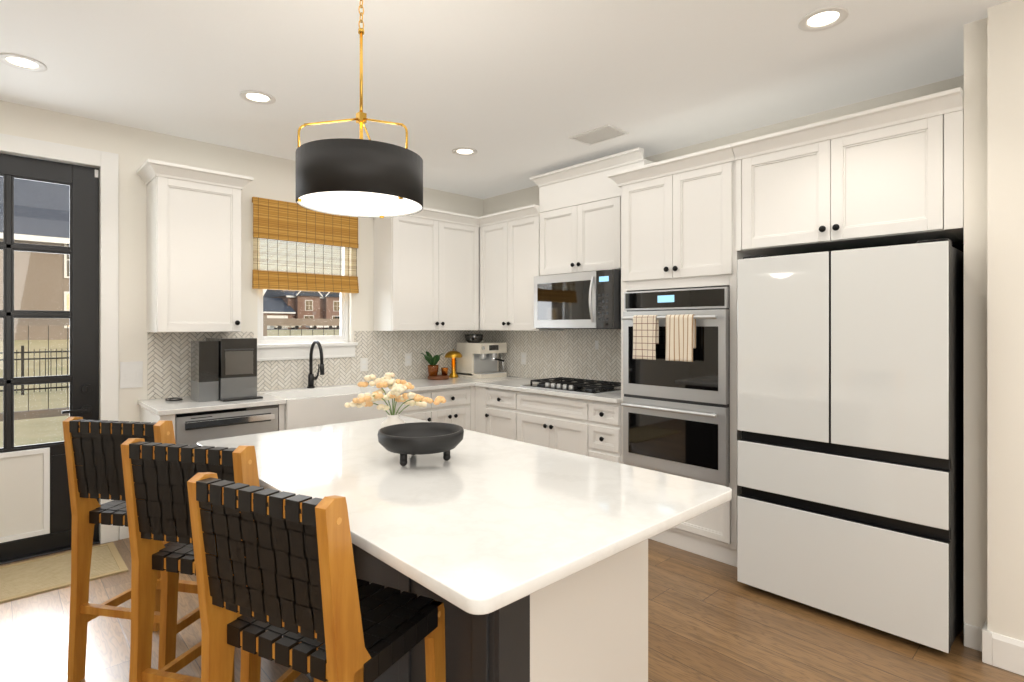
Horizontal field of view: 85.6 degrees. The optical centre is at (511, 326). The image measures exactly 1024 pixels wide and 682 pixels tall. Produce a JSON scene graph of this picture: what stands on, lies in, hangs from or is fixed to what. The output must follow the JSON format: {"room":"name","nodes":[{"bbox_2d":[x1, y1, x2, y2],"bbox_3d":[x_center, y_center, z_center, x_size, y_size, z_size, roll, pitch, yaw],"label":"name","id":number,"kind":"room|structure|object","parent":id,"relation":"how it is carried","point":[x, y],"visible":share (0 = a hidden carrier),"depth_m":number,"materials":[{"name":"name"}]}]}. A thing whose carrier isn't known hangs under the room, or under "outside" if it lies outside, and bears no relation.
{"room":"kitchen","nodes":[
{"label":"kitchen","id":0,"kind":"room"},
{"bbox_2d":[137,392,284,415],"bbox_3d":[-2.035,0.527,3.750,0.746,0.054,0.653,0,0,-43],"label":"countertop","id":1,"kind":"structure","parent":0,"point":[159,407],"depth_m":3.56,"materials":[{"name":"white stone"}]},
{"bbox_2d":[165,398,182,400],"bbox_3d":[-2.269,0.491,3.707,0.097,0.010,0.159,0,0,-43],"label":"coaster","id":2,"kind":"object","parent":1,"relation":"on","point":[174,399],"visible":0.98,"depth_m":3.68,"materials":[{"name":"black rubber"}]},
{"bbox_2d":[155,397,278,462],"bbox_3d":[-1.995,0.975,3.749,0.610,0.878,0.610,0,0,-43],"label":"dishwasher","id":3,"kind":"object","parent":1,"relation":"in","point":[191,427],"depth_m":3.52,"materials":[{"name":"grey metal"}]},
{"bbox_2d":[191,337,262,401],"bbox_3d":[-2.001,0.291,3.842,0.375,0.415,0.430,0,0,-43],"label":"ice maker","id":4,"kind":"object","parent":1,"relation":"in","point":[223,369],"visible":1,"depth_m":3.71,"materials":[{"name":"silver metal"}]},
{"bbox_2d":[0,100,482,538],"bbox_3d":[-2.395,0.038,3.966,5.900,2.750,0.150,0,0,-43],"label":"wall","id":5,"kind":"structure","parent":0,"point":[134,149],"depth_m":3.76,"materials":[{"name":"white paint"}]},
{"bbox_2d":[0,153,98,560],"bbox_3d":[-3.039,0.184,3.311,0.910,2.435,0.103,0,0,-43],"label":"entry door","id":6,"kind":"structure","parent":5,"relation":"in","point":[35,511],"depth_m":3.46,"materials":[{"name":"black paint"}]},
{"bbox_2d":[0,133,117,564],"bbox_3d":[-3.057,0.139,3.330,1.105,2.550,0.168,0,0,-43],"label":"door frame","id":7,"kind":"structure","parent":5,"relation":"attached to","point":[105,163],"depth_m":3.60,"materials":[{"name":"white painted wood"}]},
{"bbox_2d":[120,361,142,387],"bbox_3d":[-2.552,0.326,3.707,0.126,0.175,0.012,0,0,-43],"label":"switch plate","id":8,"kind":"object","parent":5,"relation":"attached to","point":[131,374],"visible":1,"depth_m":3.71,"materials":[{"name":"white plastic"}]},
{"bbox_2d":[144,160,243,332],"bbox_3d":[-2.196,-0.502,3.826,0.510,1.086,0.323,0,0,-43],"label":"upper cabinet","id":9,"kind":"object","parent":5,"relation":"attached to","point":[194,213],"depth_m":3.69,"materials":[{"name":"white wood"}]},
{"bbox_2d":[257,238,357,360],"bbox_3d":[-1.706,-0.338,4.561,0.870,1.212,0.145,0,0,-43],"label":"window","id":10,"kind":"structure","parent":5,"relation":"in","point":[341,337],"depth_m":4.53,"materials":[{"name":"white plastic"}]},
{"bbox_2d":[252,197,358,292],"bbox_3d":[-1.661,-0.636,4.514,0.869,0.700,0.048,0,0,-43],"label":"window blind","id":11,"kind":"object","parent":10,"relation":"attached to","point":[281,221],"visible":0.88,"depth_m":4.47,"materials":[{"name":"brown wicker"}]},
{"bbox_2d":[147,330,482,398],"bbox_3d":[-1.393,0.271,4.797,3.000,0.457,0.009,0,0,-43],"label":"tile backsplash","id":12,"kind":"structure","parent":5,"relation":"attached to","point":[168,354],"depth_m":4.63,"materials":[{"name":"beige tile"}]},
{"bbox_2d":[360,358,367,370],"bbox_3d":[-1.304,0.339,4.870,0.072,0.116,0.006,0,0,-43],"label":"electrical outlet cover","id":13,"kind":"object","parent":12,"relation":"attached to","point":[364,362],"depth_m":4.87,"materials":[{"name":"white plastic"}]},
{"bbox_2d":[405,353,411,365],"bbox_3d":[-0.972,0.313,5.182,0.072,0.116,0.006,0,0,-43],"label":"electrical outlet cover","id":14,"kind":"object","parent":12,"relation":"attached to","point":[408,356],"depth_m":5.18,"materials":[{"name":"white plastic"}]},
{"bbox_2d":[269,384,360,399],"bbox_3d":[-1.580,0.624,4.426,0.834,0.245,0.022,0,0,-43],"label":"countertop","id":15,"kind":"structure","parent":5,"relation":"attached to","point":[296,392],"depth_m":4.43,"materials":[{"name":"white stone"}]},
{"bbox_2d":[307,340,324,388],"bbox_3d":[-1.550,0.306,4.419,0.094,0.387,0.256,0,0,-43],"label":"faucet","id":16,"kind":"object","parent":15,"relation":"on","point":[311,378],"depth_m":4.46,"materials":[{"name":"black metal"}]},
{"bbox_2d":[373,207,487,330],"bbox_3d":[-0.750,-0.502,5.142,0.980,1.086,0.385,0,0,-43],"label":"upper cabinet","id":17,"kind":"object","parent":5,"relation":"attached to","point":[427,261],"depth_m":4.96,"materials":[{"name":"white wood"}]},
{"bbox_2d":[265,392,284,399],"bbox_3d":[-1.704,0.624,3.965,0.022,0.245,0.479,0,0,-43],"label":"countertop","id":18,"kind":"structure","parent":0,"relation":"attached to","point":[266,393],"depth_m":4.06,"materials":[{"name":"white stone"}]},
{"bbox_2d":[285,388,396,429],"bbox_3d":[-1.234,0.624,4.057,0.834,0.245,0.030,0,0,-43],"label":"farmhouse sink","id":19,"kind":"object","parent":0,"relation":"attached to","point":[306,411],"depth_m":3.96,"materials":[{"name":"white ceramic"}]},
{"bbox_2d":[0,0,1011,198],"bbox_3d":[0.223,-1.397,1.177,5.900,0.120,7.800,0,0,-43],"label":"ceiling","id":20,"kind":"structure","parent":0,"point":[516,94],"depth_m":2.87,"materials":[{"name":"white paint"}]},
{"bbox_2d":[0,53,46,71],"bbox_3d":[-2.478,-1.332,2.798,0.187,0.008,0.190,0,0,5],"label":"recessed light","id":21,"kind":"object","parent":20,"relation":"in","point":[21,62],"depth_m":2.80,"materials":[{"name":"white"}]},
{"bbox_2d":[239,90,275,104],"bbox_3d":[-1.483,-1.332,3.224,0.187,0.008,0.190,0,0,5],"label":"recessed light","id":22,"kind":"object","parent":20,"relation":"in","point":[252,96],"depth_m":3.23,"materials":[{"name":"white"}]},
{"bbox_2d":[296,0,422,217],"bbox_3d":[-0.552,-0.886,2.023,0.448,0.900,0.448,0,0,-43],"label":"drum pendant light","id":23,"kind":"object","parent":20,"relation":"hanging from","point":[360,177],"visible":1,"depth_m":1.87,"materials":[{"name":"black"}]},
{"bbox_2d":[452,147,476,155],"bbox_3d":[-0.361,-1.332,4.224,0.189,0.008,0.189,0,0,5],"label":"recessed light","id":24,"kind":"object","parent":20,"relation":"in","point":[462,151],"depth_m":4.23,"materials":[{"name":"white"}]},
{"bbox_2d":[569,124,628,145],"bbox_3d":[0.605,-1.332,3.864,0.235,0.008,0.345,0,0,-43],"label":"ceiling vent","id":25,"kind":"object","parent":20,"relation":"in","point":[599,134],"visible":0.98,"depth_m":3.86,"materials":[{"name":"white metal"}]},
{"bbox_2d":[798,6,848,31],"bbox_3d":[1.351,-1.332,2.401,0.190,0.008,0.187,0,0,5],"label":"recessed light","id":26,"kind":"object","parent":20,"relation":"in","point":[824,18],"depth_m":2.40,"materials":[{"name":"white"}]},
{"bbox_2d":[0,538,1023,681],"bbox_3d":[0.223,1.464,1.177,5.900,0.100,7.800,0,0,-43],"label":"floor","id":27,"kind":"structure","parent":0,"point":[710,620],"depth_m":2.48,"materials":[{"name":"brown wood"}]},
{"bbox_2d":[0,542,127,602],"bbox_3d":[-2.785,1.408,3.030,1.050,0.010,0.560,0,0,-43],"label":"doormat","id":28,"kind":"object","parent":27,"relation":"on","point":[23,579],"visible":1,"depth_m":3.16,"materials":[{"name":"fabric"}]},
{"bbox_2d":[63,417,199,681],"bbox_3d":[-1.492,0.886,2.337,0.456,1.055,0.452,0,0,12],"label":"stool","id":29,"kind":"object","parent":27,"relation":"on","point":[94,460],"visible":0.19,"depth_m":2.17,"materials":[{"name":"brown wood"}]},
{"bbox_2d":[121,438,300,681],"bbox_3d":[-0.957,0.886,1.901,0.456,1.055,0.452,0,0,15],"label":"stool","id":30,"kind":"object","parent":27,"relation":"on","point":[157,476],"visible":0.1,"depth_m":1.75,"materials":[{"name":"black leather"}]},
{"bbox_2d":[187,472,445,681],"bbox_3d":[-0.479,0.886,1.428,0.456,1.055,0.452,0,0,27],"label":"stool","id":31,"kind":"object","parent":27,"relation":"on","point":[294,571],"visible":1,"depth_m":1.27,"materials":[{"name":"black leather"}]},
{"bbox_2d":[357,388,440,421],"bbox_3d":[-1.023,0.972,4.718,0.490,0.884,0.628,0,0,-43],"label":"base cabinet","id":32,"kind":"object","parent":27,"relation":"on","point":[432,412],"depth_m":4.58,"materials":[{"name":"white wood"}]},
{"bbox_2d":[441,388,468,429],"bbox_3d":[-0.739,0.972,4.985,0.530,0.884,0.628,0,0,-43],"label":"base cabinet","id":33,"kind":"object","parent":27,"relation":"on","point":[455,410],"depth_m":4.80,"materials":[{"name":"white wood"}]},
{"bbox_2d":[369,376,520,391],"bbox_3d":[-0.614,0.515,5.085,1.468,0.030,0.653,0,0,-43],"label":"countertop","id":34,"kind":"structure","parent":33,"relation":"on","point":[423,385],"depth_m":4.89,"materials":[{"name":"white stone"}]},
{"bbox_2d":[421,351,448,379],"bbox_3d":[-0.735,0.368,5.171,0.300,0.262,0.236,0,0,-43],"label":"potted plant","id":35,"kind":"object","parent":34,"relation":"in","point":[433,367],"visible":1,"depth_m":5.14,"materials":[{"name":"green plant"}]},
{"bbox_2d":[441,367,447,375],"bbox_3d":[-0.637,0.428,5.219,0.068,0.072,0.068,0,0,-43],"label":"cup","id":36,"kind":"object","parent":34,"relation":"on","point":[444,371],"visible":1,"depth_m":5.20,"materials":[{"name":"orange"}]},
{"bbox_2d":[445,349,461,377],"bbox_3d":[-0.568,0.359,5.373,0.172,0.280,0.172,0,0,-43],"label":"mushroom lamp","id":37,"kind":"object","parent":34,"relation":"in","point":[453,355],"visible":1,"depth_m":5.34,"materials":[{"name":"gold metal"}]},
{"bbox_2d":[457,334,506,378],"bbox_3d":[-0.272,0.289,5.459,0.340,0.420,0.461,0,0,-43],"label":"espresso machine","id":38,"kind":"object","parent":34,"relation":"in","point":[479,359],"visible":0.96,"depth_m":5.40,"materials":[{"name":"beige metal"}]},
{"bbox_2d":[282,540,647,681],"bbox_3d":[-0.328,0.972,2.189,0.678,0.883,1.570,0,0,-43],"label":"kitchen island","id":39,"kind":"object","parent":27,"relation":"on","point":[592,626],"depth_m":1.61,"materials":[{"name":"white wood"}]},
{"bbox_2d":[197,416,731,619],"bbox_3d":[-0.342,0.514,2.048,1.032,0.030,1.916,0,0,-43],"label":"island countertop","id":40,"kind":"structure","parent":39,"relation":"on","point":[485,529],"depth_m":1.57,"materials":[{"name":"white stone"}]},
{"bbox_2d":[344,373,445,428],"bbox_3d":[-0.489,0.350,2.352,0.453,0.298,0.295,0,0,-43],"label":"flower arrangement","id":41,"kind":"object","parent":40,"relation":"on","point":[397,387],"visible":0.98,"depth_m":2.32,"materials":[{"name":"brown plant"}]},
{"bbox_2d":[378,422,463,465],"bbox_3d":[-0.337,0.441,2.051,0.316,0.116,0.316,0,0,-43],"label":"footed bowl","id":42,"kind":"object","parent":40,"relation":"on","point":[403,440],"visible":0.98,"depth_m":1.96,"materials":[{"name":"black ceramic"}]},
{"bbox_2d":[469,384,488,433],"bbox_3d":[-0.055,0.972,5.066,0.678,0.884,0.230,0,0,-43],"label":"base cabinet","id":43,"kind":"object","parent":27,"relation":"on","point":[479,394],"depth_m":4.89,"materials":[{"name":"white wood"}]},
{"bbox_2d":[489,388,508,438],"bbox_3d":[0.156,0.972,4.878,0.628,0.884,0.448,0,0,-43],"label":"base cabinet","id":44,"kind":"object","parent":27,"relation":"on","point":[498,398],"depth_m":4.71,"materials":[{"name":"white wood"}]},
{"bbox_2d":[509,392,576,453],"bbox_3d":[0.499,0.972,4.513,0.628,0.884,0.815,0,0,-43],"label":"base cabinet","id":45,"kind":"object","parent":27,"relation":"on","point":[546,421],"depth_m":4.32,"materials":[{"name":"white wood"}]},
{"bbox_2d":[477,377,620,403],"bbox_3d":[0.431,0.515,4.567,0.653,0.030,1.533,0,0,-43],"label":"countertop","id":46,"kind":"structure","parent":45,"relation":"on","point":[607,393],"depth_m":4.31,"materials":[{"name":"white stone"}]},
{"bbox_2d":[577,400,620,462],"bbox_3d":[0.849,0.972,4.140,0.628,0.884,0.338,0,0,-43],"label":"base cabinet","id":47,"kind":"object","parent":27,"relation":"on","point":[581,416],"depth_m":3.93,"materials":[{"name":"white wood"}]},
{"bbox_2d":[607,144,758,566],"bbox_3d":[1.188,0.184,3.705,0.729,2.458,0.876,0,0,-43],"label":"tall cabinet","id":48,"kind":"object","parent":27,"relation":"on","point":[680,255],"visible":0.77,"depth_m":3.42,"materials":[{"name":"white wood"}]},
{"bbox_2d":[737,238,963,652],"bbox_3d":[1.821,0.518,2.930,0.812,1.790,0.908,0,0,-43],"label":"fridge","id":49,"kind":"object","parent":27,"relation":"on","point":[850,426],"visible":0.98,"depth_m":2.57,"materials":[{"name":"white metal"}]},
{"bbox_2d":[483,75,963,376],"bbox_3d":[1.135,0.038,4.407,0.150,2.750,4.040,0,0,-43],"label":"wall","id":50,"kind":"structure","parent":0,"point":[514,200],"depth_m":3.68,"materials":[{"name":"white paint"}]},
{"bbox_2d":[480,211,543,330],"bbox_3d":[0.068,-0.465,5.148,0.385,1.013,0.888,0,0,-43],"label":"upper cabinet","id":51,"kind":"object","parent":50,"relation":"attached to","point":[512,244],"depth_m":5.07,"materials":[{"name":"white wood"}]},
{"bbox_2d":[483,329,620,386],"bbox_3d":[0.452,0.262,5.016,0.009,0.474,2.160,0,0,-43],"label":"tile backsplash","id":52,"kind":"structure","parent":50,"relation":"attached to","point":[570,353],"depth_m":5.01,"materials":[{"name":"beige tile"}]},
{"bbox_2d":[521,352,525,364],"bbox_3d":[0.113,0.313,5.368,0.006,0.116,0.072,0,0,-43],"label":"electrical outlet cover","id":53,"kind":"object","parent":52,"relation":"attached to","point":[523,355],"depth_m":5.36,"materials":[{"name":"white plastic"}]},
{"bbox_2d":[595,341,598,348],"bbox_3d":[0.716,0.161,4.710,0.027,0.075,0.035,0,0,-43],"label":"electrical outlet cover","id":54,"kind":"object","parent":52,"relation":"attached to","point":[596,344],"visible":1,"depth_m":4.71,"materials":[{"name":"white plastic"}]},
{"bbox_2d":[528,259,583,330],"bbox_3d":[0.547,-0.237,4.572,0.471,0.510,0.665,0,0,-43],"label":"microwave","id":55,"kind":"object","parent":50,"relation":"attached to","point":[555,290],"depth_m":4.52,"materials":[{"name":"white metal"}]},
{"bbox_2d":[532,155,615,262],"bbox_3d":[0.643,-0.623,4.581,0.323,1.328,0.973,0,0,-43],"label":"upper cabinet","id":56,"kind":"object","parent":50,"relation":"attached to","point":[578,203],"depth_m":4.44,"materials":[{"name":"white wood"}]},
{"bbox_2d":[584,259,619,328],"bbox_3d":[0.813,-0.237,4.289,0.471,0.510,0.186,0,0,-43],"label":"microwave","id":57,"kind":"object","parent":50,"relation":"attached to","point":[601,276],"depth_m":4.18,"materials":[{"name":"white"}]},
{"bbox_2d":[616,147,654,328],"bbox_3d":[1.005,-0.623,4.196,0.323,1.328,0.206,0,0,-43],"label":"upper cabinet","id":58,"kind":"object","parent":50,"relation":"attached to","point":[626,160],"depth_m":4.15,"materials":[{"name":"white wood"}]},
{"bbox_2d":[735,103,963,255],"bbox_3d":[1.878,-0.704,3.043,0.628,0.535,1.030,0,0,-43],"label":"upper cabinet","id":59,"kind":"object","parent":50,"relation":"attached to","point":[890,175],"depth_m":2.77,"materials":[{"name":"white wood"}]},
{"bbox_2d":[964,0,1023,640],"bbox_3d":[3.439,0.038,1.427,0.870,2.750,3.460,0,0,-43],"label":"wall","id":60,"kind":"structure","parent":0,"point":[994,319],"depth_m":2.31,"materials":[{"name":"white paint"}]},
{"bbox_2d":[978,625,1023,675],"bbox_3d":[3.139,1.346,1.107,0.027,0.135,3.366,0,0,-43],"label":"baseboard","id":61,"kind":"structure","parent":60,"relation":"attached to","point":[1001,651],"depth_m":2.28,"materials":[{"name":"white wood"}]},
{"label":"outside","id":62,"kind":"structure","parent":0,"visible":0},
{"bbox_2d":[0,329,339,447],"bbox_3d":[-60.190,1.159,128.034,320.000,1.310,259.840,0,0,-43],"label":"ground","id":63,"kind":"structure","parent":62,"point":[42,428],"depth_m":15.34,"materials":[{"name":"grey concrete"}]},
{"bbox_2d":[0,346,68,394],"bbox_3d":[7.642,1.163,33.866,130.030,1.300,0.060,0,0,-43],"label":"fence","id":64,"kind":"object","parent":63,"relation":"on","point":[22,352],"depth_m":14.73,"materials":[{"name":"black metal"}]},
{"bbox_2d":[0,176,68,339],"bbox_3d":[-35.605,-3.886,19.318,35.800,9.000,12.800,0,0,-43],"label":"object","id":65,"kind":"object","parent":63,"relation":"on","point":[41,217],"depth_m":24.98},
{"bbox_2d":[0,315,339,420],"bbox_3d":[-4.093,0.834,6.658,7.610,1.960,0.120,0,0,-43],"label":"deck railing","id":66,"kind":"object","parent":63,"relation":"on","point":[267,321],"depth_m":5.89,"materials":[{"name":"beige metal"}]},
{"bbox_2d":[263,289,339,328],"bbox_3d":[-31.007,-4.087,109.374,87.800,9.200,13.800,0,0,-43],"label":"building","id":67,"kind":"structure","parent":63,"relation":"on","point":[292,303],"depth_m":96.89,"materials":[{"name":"brown brick"}]},
{"bbox_2d":[270,326,339,328],"bbox_3d":[-33.364,-0.837,95.267,15.750,2.700,2.760,0,0,-43],"label":"cars","id":68,"kind":"object","parent":63,"relation":"on","point":[309,327],"depth_m":93.47,"materials":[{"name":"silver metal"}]}
]}

